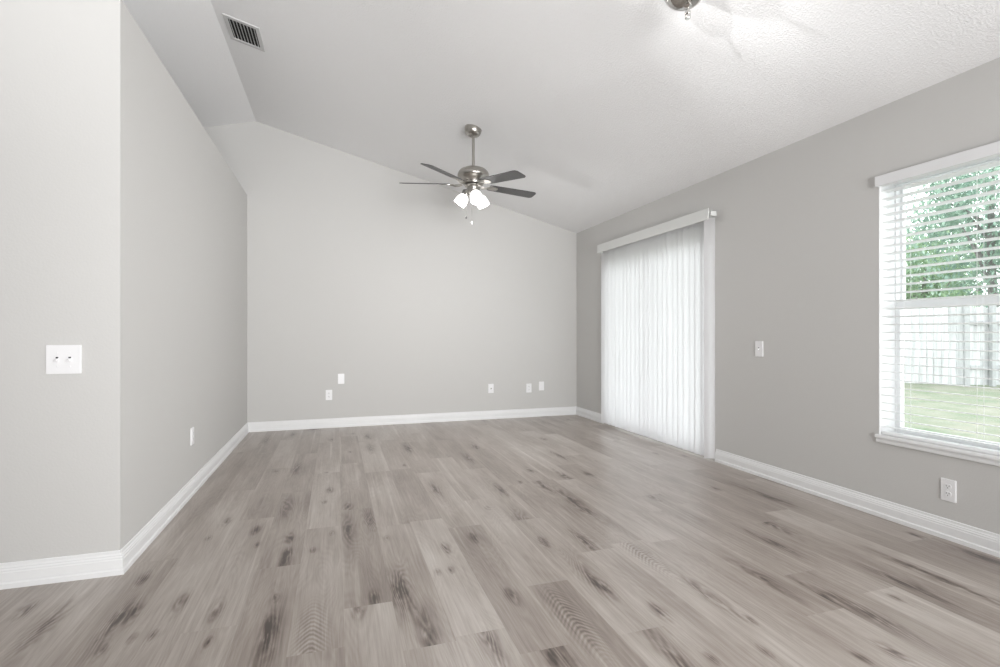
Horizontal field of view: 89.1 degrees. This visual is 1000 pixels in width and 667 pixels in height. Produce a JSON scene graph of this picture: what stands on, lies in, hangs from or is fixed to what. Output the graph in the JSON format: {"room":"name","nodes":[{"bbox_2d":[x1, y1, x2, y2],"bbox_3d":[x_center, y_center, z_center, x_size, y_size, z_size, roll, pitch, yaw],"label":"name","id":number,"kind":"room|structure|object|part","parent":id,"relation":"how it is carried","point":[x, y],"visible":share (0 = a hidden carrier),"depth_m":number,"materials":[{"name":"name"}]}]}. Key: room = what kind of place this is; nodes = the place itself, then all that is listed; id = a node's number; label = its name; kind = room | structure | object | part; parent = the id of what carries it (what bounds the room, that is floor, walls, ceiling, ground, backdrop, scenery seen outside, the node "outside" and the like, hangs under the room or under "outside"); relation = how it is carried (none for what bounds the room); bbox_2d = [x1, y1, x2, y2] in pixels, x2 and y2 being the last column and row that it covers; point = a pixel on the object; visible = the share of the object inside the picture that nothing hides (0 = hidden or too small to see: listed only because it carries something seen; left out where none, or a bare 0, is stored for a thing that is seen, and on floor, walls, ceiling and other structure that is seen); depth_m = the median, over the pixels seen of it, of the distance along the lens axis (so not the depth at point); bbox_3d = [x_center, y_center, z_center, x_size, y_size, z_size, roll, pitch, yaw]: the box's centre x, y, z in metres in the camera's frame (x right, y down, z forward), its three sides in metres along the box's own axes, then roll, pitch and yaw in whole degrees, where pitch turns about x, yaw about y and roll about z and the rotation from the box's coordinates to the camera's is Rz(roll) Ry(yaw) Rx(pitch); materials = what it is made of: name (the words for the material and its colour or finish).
{"room":"empty living room","nodes":[
{"label":"empty living room","id":0,"kind":"room"},
{"bbox_2d":[0,0,246,562],"bbox_3d":[-3.521,-0.210,3.534,2.672,2.620,3.460,0,0,-18],"label":"wall","id":1,"kind":"structure","parent":0,"point":[123,223],"depth_m":2.28,"materials":[{"name":"grey paint"}]},
{"bbox_2d":[0,550,123,589],"bbox_3d":[-2.977,1.032,1.882,2.691,0.106,0.019,0,0,-18],"label":"baseboard","id":2,"kind":"structure","parent":1,"relation":"attached to","point":[26,573],"depth_m":2.22,"materials":[{"name":"white paint"}]},
{"bbox_2d":[46,345,81,373],"bbox_3d":[-1.913,0.114,2.224,0.128,0.126,0.022,0,0,-18],"label":"light switch","id":3,"kind":"object","parent":1,"relation":"attached to","point":[60,359],"visible":1,"depth_m":2.23,"materials":[{"name":"white plastic"}]},
{"bbox_2d":[121,422,248,573],"bbox_3d":[-2.237,1.032,3.938,0.019,0.106,3.479,0,0,-18],"label":"baseboard","id":4,"kind":"structure","parent":1,"relation":"attached to","point":[139,543],"depth_m":3.01,"materials":[{"name":"white paint"}]},
{"bbox_2d":[190,427,193,445],"bbox_3d":[-2.082,0.695,3.442,0.009,0.116,0.071,0,0,-18],"label":"power outlet","id":5,"kind":"object","parent":1,"relation":"attached to","point":[192,428],"visible":1,"depth_m":3.42,"materials":[{"name":"white plastic"}]},
{"bbox_2d":[204,121,576,421],"bbox_3d":[-2.157,-0.653,5.856,6.695,3.507,0.120,0,0,-18],"label":"wall","id":6,"kind":"structure","parent":0,"point":[357,272],"depth_m":6.04,"materials":[{"name":"grey paint"}]},
{"bbox_2d":[326,390,331,399],"bbox_3d":[-1.969,0.708,5.848,0.071,0.116,0.009,0,0,-18],"label":"power outlet","id":7,"kind":"object","parent":6,"relation":"attached to","point":[328,392],"visible":1,"depth_m":5.85,"materials":[{"name":"white plastic"}]},
{"bbox_2d":[338,374,343,383],"bbox_3d":[-1.841,0.525,5.890,0.071,0.116,0.008,0,0,-18],"label":"blank plate","id":8,"kind":"object","parent":6,"relation":"attached to","point":[340,376],"visible":1,"depth_m":5.89,"materials":[{"name":"white plastic"}]},
{"bbox_2d":[248,406,575,431],"bbox_3d":[-0.874,1.032,6.197,4.003,0.106,0.019,0,0,-18],"label":"baseboard","id":9,"kind":"structure","parent":6,"relation":"attached to","point":[556,411],"depth_m":6.10,"materials":[{"name":"white paint"}]},
{"bbox_2d":[488,384,493,392],"bbox_3d":[-0.114,0.698,6.446,0.071,0.116,0.013,0,0,-18],"label":"cable plate","id":10,"kind":"object","parent":6,"relation":"attached to","point":[490,386],"visible":1,"depth_m":6.44,"materials":[{"name":"white plastic"}]},
{"bbox_2d":[526,383,531,392],"bbox_3d":[0.377,0.709,6.606,0.071,0.116,0.009,0,0,-18],"label":"power outlet","id":11,"kind":"object","parent":6,"relation":"attached to","point":[528,386],"visible":1,"depth_m":6.60,"materials":[{"name":"white plastic"}]},
{"bbox_2d":[539,381,543,389],"bbox_3d":[0.544,0.688,6.661,0.071,0.116,0.008,0,0,-18],"label":"data plate","id":12,"kind":"object","parent":6,"relation":"attached to","point":[541,384],"visible":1,"depth_m":6.66,"materials":[{"name":"white plastic"}]},
{"bbox_2d":[0,415,999,666],"bbox_3d":[-0.947,1.085,0.889,7.704,0.001,10.275,0,0,-18],"label":"floor","id":13,"kind":"structure","parent":0,"point":[561,540],"depth_m":2.34,"materials":[{"name":"grey laminate"}]},
{"bbox_2d":[122,0,999,232],"bbox_3d":[-0.564,-1.870,1.024,6.995,1.153,10.295,0,0,-18],"label":"ceiling","id":14,"kind":"structure","parent":0,"point":[606,109],"depth_m":3.58,"materials":[{"name":"white paint"}]},
{"bbox_2d":[222,13,264,51],"bbox_3d":[-1.957,-2.299,3.892,0.248,0.071,0.335,0,0,-18],"label":"ceiling vent","id":15,"kind":"object","parent":14,"relation":"in","point":[240,31],"visible":1,"depth_m":3.88,"materials":[{"name":"grey metal"}]},
{"bbox_2d":[401,124,535,224],"bbox_3d":[-0.248,-1.409,4.601,1.248,0.886,1.263,0,0,-18],"label":"ceiling fan","id":16,"kind":"object","parent":14,"relation":"hanging from","point":[473,177],"visible":1,"depth_m":4.48,"materials":[{"name":"silver metal"}]},
{"bbox_3d":[-0.682,-1.373,4.657,0.475,0.065,0.128,0,0,10],"label":"blade","id":17,"kind":"part","parent":16,"relation":"part of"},
{"bbox_3d":[-0.480,-1.335,4.206,0.127,0.045,0.474,0,0,28],"label":"blade","id":18,"kind":"part","parent":16,"relation":"part of","materials":[{"name":"grey wood"}]},
{"bbox_3d":[-0.352,-1.194,4.576,0.127,0.132,0.122,0,0,-18],"label":"lamp shade","id":19,"kind":"part","parent":16,"relation":"part of","materials":[{"name":"white glass"}]},
{"bbox_3d":[-0.208,-1.194,4.436,0.114,0.132,0.130,0,0,-18],"label":"lamp shade","id":20,"kind":"part","parent":16,"relation":"part of","materials":[{"name":"white glass"}]},
{"bbox_3d":[-0.159,-1.194,4.632,0.128,0.132,0.121,0,0,-18],"label":"lamp shade","id":21,"kind":"part","parent":16,"relation":"part of","materials":[{"name":"white glass"}]},
{"bbox_3d":[0.011,-1.307,4.260,0.129,0.066,0.472,0,0,-44],"label":"blade","id":22,"kind":"part","parent":16,"relation":"part of","materials":[{"name":"grey wood"}]},
{"bbox_3d":[0.113,-1.325,4.745,0.474,0.038,0.131,0,0,-26],"label":"blade","id":23,"kind":"part","parent":16,"relation":"part of","materials":[{"name":"grey wood"}]},
{"bbox_2d":[664,0,700,19],"bbox_3d":[0.890,-1.627,2.431,0.214,0.239,0.200,0,0,-18],"label":"ceiling light","id":24,"kind":"object","parent":14,"relation":"attached to","point":[677,5],"depth_m":2.43,"materials":[{"name":"silver metal"}]},
{"bbox_3d":[0.899,-1.556,2.434,0.044,0.050,0.044,0,0,-18],"label":"stem","id":25,"kind":"part","parent":24,"relation":"part of","materials":[{"name":"silver metal"}]},
{"bbox_2d":[577,57,999,534],"bbox_3d":[2.669,-0.175,2.068,0.200,2.550,10.295,0,0,-18],"label":"wall","id":26,"kind":"structure","parent":0,"point":[797,223],"depth_m":3.41,"materials":[{"name":"grey paint"}]},
{"bbox_2d":[576,406,603,423],"bbox_3d":[1.132,1.032,6.469,0.019,0.106,0.735,0,0,-18],"label":"baseboard","id":27,"kind":"structure","parent":26,"relation":"attached to","point":[588,414],"depth_m":6.46,"materials":[{"name":"white paint"}]},
{"bbox_2d":[597,208,716,458],"bbox_3d":[1.500,0.007,5.175,0.115,2.114,1.916,0,0,-18],"label":"vertical blind","id":28,"kind":"object","parent":26,"relation":"attached to","point":[658,281],"visible":1,"depth_m":4.95,"materials":[{"name":"plastic"}]},
{"bbox_2d":[755,341,762,356],"bbox_3d":[1.969,0.117,3.873,0.022,0.118,0.074,0,0,-18],"label":"light switch","id":29,"kind":"object","parent":26,"relation":"attached to","point":[758,344],"visible":1,"depth_m":3.87,"materials":[{"name":"white plastic"}]},
{"bbox_2d":[715,449,999,557],"bbox_3d":[2.988,1.032,0.723,0.019,0.106,7.540,0,0,-18],"label":"baseboard","id":30,"kind":"structure","parent":26,"relation":"attached to","point":[969,536],"depth_m":3.02,"materials":[{"name":"white paint"}]},
{"bbox_2d":[875,156,999,466],"bbox_3d":[2.522,-0.127,2.470,0.221,1.546,1.231,0,0,-18],"label":"window","id":31,"kind":"structure","parent":26,"relation":"in","point":[986,458],"depth_m":3.03,"materials":[{"name":"white plastic"}]},
{"bbox_2d":[875,141,999,454],"bbox_3d":[2.455,-0.167,2.454,0.086,1.526,1.217,0,0,-18],"label":"horizontal blind","id":32,"kind":"object","parent":31,"relation":"attached to","point":[991,150],"visible":1,"depth_m":2.71,"materials":[{"name":"white plastic"}]},
{"bbox_3d":[2.469,0.588,2.459,0.051,0.015,1.179,0,0,-18],"label":"rail","id":33,"kind":"part","parent":32,"relation":"part of","materials":[{"name":"white plastic"}]},
{"bbox_3d":[2.489,0.622,2.460,0.151,0.049,1.231,0,0,-18],"label":"sill","id":34,"kind":"part","parent":31,"relation":"part of","materials":[{"name":"white paint"}]},
{"bbox_3d":[2.576,0.196,2.495,0.030,0.786,1.177,0,0,-18],"label":"sash","id":35,"kind":"part","parent":31,"relation":"part of","materials":[{"name":"clear glass"}]},
{"bbox_3d":[2.607,-0.520,2.505,0.030,0.731,1.177,0,0,-18],"label":"sash","id":36,"kind":"part","parent":31,"relation":"part of","materials":[{"name":"white plastic"}]},
{"bbox_2d":[941,478,956,502],"bbox_3d":[2.362,0.826,2.678,0.009,0.116,0.071,0,0,-18],"label":"power outlet","id":37,"kind":"object","parent":26,"relation":"attached to","point":[948,487],"visible":1,"depth_m":2.67,"materials":[{"name":"white plastic"}]},
{"bbox_2d":[944,491,950,496],"bbox_3d":[2.359,0.846,2.677,0.003,0.025,0.033,0,0,-18],"label":"receptacle","id":38,"kind":"object","parent":37,"relation":"attached to","point":[946,493],"depth_m":2.68,"materials":[{"name":"white plastic"}]},
{"bbox_2d":[944,484,951,488],"bbox_3d":[2.359,0.806,2.677,0.003,0.025,0.033,0,0,-18],"label":"receptacle","id":39,"kind":"object","parent":37,"relation":"attached to","point":[946,486],"depth_m":2.67,"materials":[{"name":"white plastic"}]},
{"label":"outside","id":40,"kind":"structure","parent":0,"visible":0},
{"bbox_2d":[904,383,999,442],"bbox_3d":[15.370,1.300,22.829,36.715,0.001,46.000,0,0,-18],"label":"ground","id":41,"kind":"structure","parent":40,"point":[984,401],"depth_m":8.69,"materials":[{"name":"green plant"}]},
{"bbox_2d":[904,307,969,385],"bbox_3d":[9.551,0.290,13.405,4.370,2.020,0.175,0,0,24],"label":"fence","id":42,"kind":"object","parent":41,"relation":"on","point":[951,310],"visible":0.16,"depth_m":12.79,"materials":[{"name":"white plastic"}]},
{"bbox_3d":[11.486,0.290,12.503,0.100,2.020,0.090,0,0,24],"label":"post","id":43,"kind":"part","parent":42,"relation":"part of","materials":[{"name":"white plastic"}]},
{"bbox_2d":[906,224,986,308],"bbox_3d":[18.330,-1.675,22.168,5.585,5.962,5.323,0,0,-18],"label":"tree","id":44,"kind":"object","parent":41,"relation":"on","point":[913,287],"visible":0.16,"depth_m":21.17,"materials":[{"name":"green plant"}]},
{"bbox_2d":[906,166,999,307],"bbox_3d":[15.493,-3.057,15.626,6.554,8.722,5.405,0,0,6],"label":"tree","id":45,"kind":"object","parent":41,"relation":"on","point":[992,262],"visible":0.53,"depth_m":15.94,"materials":[{"name":"green plant"}]},
{"bbox_2d":[906,198,999,307],"bbox_3d":[24.466,-3.750,27.857,8.535,10.107,8.516,0,0,-18],"label":"tree","id":46,"kind":"object","parent":41,"relation":"on","point":[985,218],"visible":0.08,"depth_m":27.33,"materials":[{"name":"green plant"}]},
{"bbox_2d":[970,305,999,386],"bbox_3d":[14.016,0.290,12.501,4.838,2.020,0.162,0,0,0],"label":"fence","id":47,"kind":"object","parent":41,"relation":"on","point":[993,374],"visible":0.77,"depth_m":12.56,"materials":[{"name":"white plastic"}]},
{"bbox_3d":[14.016,-0.265,12.530,4.838,0.090,0.038,0,0,0],"label":"rail","id":48,"kind":"part","parent":47,"relation":"part of","materials":[{"name":"white plastic"}]},
{"bbox_3d":[14.016,0.835,12.530,4.838,0.090,0.038,0,0,0],"label":"rail","id":49,"kind":"part","parent":47,"relation":"part of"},
{"bbox_3d":[12.097,0.290,12.471,0.100,2.020,0.090,0,0,0],"label":"post","id":50,"kind":"part","parent":47,"relation":"part of","materials":[{"name":"white plastic"}]}
]}

